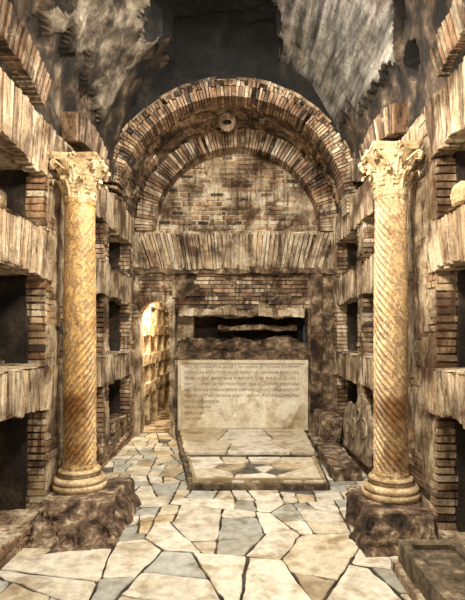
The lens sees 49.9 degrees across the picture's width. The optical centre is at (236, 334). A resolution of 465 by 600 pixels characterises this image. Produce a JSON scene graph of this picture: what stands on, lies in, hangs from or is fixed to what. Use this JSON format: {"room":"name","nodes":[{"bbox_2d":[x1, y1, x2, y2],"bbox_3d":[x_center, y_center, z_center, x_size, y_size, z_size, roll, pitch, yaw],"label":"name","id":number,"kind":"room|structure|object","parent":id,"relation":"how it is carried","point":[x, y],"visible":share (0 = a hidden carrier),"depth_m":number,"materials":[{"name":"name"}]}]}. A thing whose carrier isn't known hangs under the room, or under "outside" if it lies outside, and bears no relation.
{"room":"underground catacomb","nodes":[
{"label":"underground catacomb","id":0,"kind":"room"},
{"bbox_2d":[0,0,136,569],"bbox_3d":[-1.993,-0.271,3.747,0.976,3.924,8.568,0,0,0],"label":"wall","id":1,"kind":"structure","parent":0,"point":[32,220],"depth_m":4.10,"materials":[{"name":"brick"}]},
{"bbox_2d":[0,189,6,206],"bbox_3d":[-1.698,-0.938,3.446,0.176,0.174,0.257,0,0,0],"label":"fragment","id":2,"kind":"object","parent":1,"relation":"on","point":[3,197],"visible":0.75,"depth_m":3.48,"materials":[{"name":"beige stone"}]},
{"bbox_2d":[0,432,410,599],"bbox_3d":[-0.050,1.623,3.748,3.246,0.159,8.511,0,0,0],"label":"floor","id":3,"kind":"structure","parent":0,"point":[181,543],"depth_m":3.57,"materials":[{"name":"stone"}]},
{"bbox_2d":[24,477,140,552],"bbox_3d":[-1.204,1.440,4.084,0.730,0.280,1.114,0,0,0],"label":"stone pedestal","id":4,"kind":"object","parent":3,"relation":"on","point":[96,520],"visible":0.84,"depth_m":3.81,"materials":[{"name":"stone"}]},
{"bbox_2d":[52,464,106,494],"bbox_3d":[-1.346,1.205,4.280,0.451,0.190,0.449,0,0,0],"label":"base","id":5,"kind":"object","parent":4,"relation":"on","point":[66,482],"visible":0.8,"depth_m":4.12,"materials":[{"name":"stone"}]},
{"bbox_2d":[62,198,96,471],"bbox_3d":[-1.345,-0.005,4.280,0.289,2.270,0.288,0,0,0],"label":"shaft","id":6,"kind":"object","parent":5,"relation":"on","point":[79,293],"visible":1,"depth_m":4.17,"materials":[{"name":"yellow stone"}]},
{"bbox_2d":[48,151,110,201],"bbox_3d":[-1.345,-1.319,4.280,0.500,0.365,0.500,0,0,-20],"label":"capital","id":7,"kind":"object","parent":6,"relation":"on","point":[79,174],"visible":0.9,"depth_m":4.14,"materials":[{"name":"stone"}]},
{"bbox_2d":[176,429,329,490],"bbox_3d":[0.066,1.486,6.281,1.966,0.128,2.608,0,0,0],"label":"stone platform","id":8,"kind":"object","parent":3,"relation":"on","point":[216,459],"visible":1,"depth_m":5.85,"materials":[{"name":"beige stone"}]},
{"bbox_2d":[307,408,362,481],"bbox_3d":[1.227,1.342,6.408,0.447,0.492,2.240,0,0,0],"label":"stone kerb","id":9,"kind":"object","parent":3,"relation":"on","point":[339,465],"visible":0.94,"depth_m":6.26,"materials":[{"name":"stone"}]},
{"bbox_2d":[344,486,436,557],"bbox_3d":[1.161,1.441,3.918,0.628,0.282,0.972,0,0,0],"label":"stone pedestal","id":10,"kind":"object","parent":3,"relation":"on","point":[377,526],"visible":0.72,"depth_m":3.62,"materials":[{"name":"stone"}]},
{"bbox_2d":[362,471,419,504],"bbox_3d":[1.245,1.205,4.050,0.451,0.190,0.451,0,0,0],"label":"base","id":11,"kind":"object","parent":10,"relation":"on","point":[395,491],"visible":0.77,"depth_m":3.89,"materials":[{"name":"stone"}]},
{"bbox_2d":[372,189,409,479],"bbox_3d":[1.245,-0.005,4.049,0.289,2.270,0.287,0,0,37],"label":"shaft","id":12,"kind":"object","parent":11,"relation":"on","point":[390,338],"visible":1,"depth_m":3.94,"materials":[{"name":"stone"}]},
{"bbox_2d":[358,140,424,195],"bbox_3d":[1.245,-1.319,4.050,0.500,0.365,0.500,0,0,-20],"label":"capital","id":13,"kind":"object","parent":12,"relation":"on","point":[390,165],"visible":0.92,"depth_m":3.90,"materials":[{"name":"stone"}]},
{"bbox_2d":[391,539,464,599],"bbox_3d":[1.234,1.466,2.757,0.438,0.246,1.130,0,0,0],"label":"stone sarcophagus","id":14,"kind":"object","parent":3,"relation":"on","point":[426,569],"visible":0.97,"depth_m":3.00,"materials":[{"name":"brown stone"}]},
{"bbox_2d":[106,21,357,435],"bbox_3d":[-0.080,-1.479,8.919,6.120,6.321,5.017,0,0,0],"label":"wall","id":15,"kind":"structure","parent":0,"point":[234,249],"depth_m":7.62,"materials":[{"name":"brick"}]},
{"bbox_2d":[218,113,235,131],"bbox_3d":[-0.140,-3.020,7.100,0.260,0.226,0.130,0,0,0],"label":"air vent","id":16,"kind":"object","parent":15,"relation":"in","point":[226,122],"visible":1,"depth_m":7.09,"materials":[{"name":"stone"}]},
{"bbox_2d":[0,0,464,188],"bbox_3d":[-0.019,-2.960,3.125,3.490,2.591,7.250,0,0,0],"label":"ceiling","id":17,"kind":"structure","parent":0,"point":[361,58],"depth_m":5.12,"materials":[{"name":"stone"}]},
{"bbox_2d":[178,359,307,430],"bbox_3d":[0.090,0.915,7.674,1.984,1.073,0.171,0,0,0],"label":"inscription plaque","id":18,"kind":"object","parent":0,"point":[262,394],"depth_m":7.61,"materials":[{"name":"beige stone"}]},
{"bbox_2d":[332,0,464,546],"bbox_3d":[1.895,-0.273,3.747,0.969,3.920,8.565,0,0,0],"label":"wall","id":19,"kind":"structure","parent":0,"point":[435,228],"depth_m":3.77,"materials":[{"name":"brick"}]},
{"bbox_2d":[343,393,373,467],"bbox_3d":[1.413,1.036,5.885,0.082,0.733,1.322,0,0,0],"label":"fragment","id":20,"kind":"object","parent":19,"relation":"attached to","point":[358,428],"visible":0.99,"depth_m":5.66,"materials":[{"name":"brown stone"}]},
{"bbox_2d":[450,181,464,206],"bbox_3d":[1.531,-0.951,3.381,0.131,0.174,0.209,0,0,0],"label":"fragment","id":21,"kind":"object","parent":19,"relation":"on","point":[457,197],"visible":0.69,"depth_m":3.33,"materials":[{"name":"stone"}]}
]}

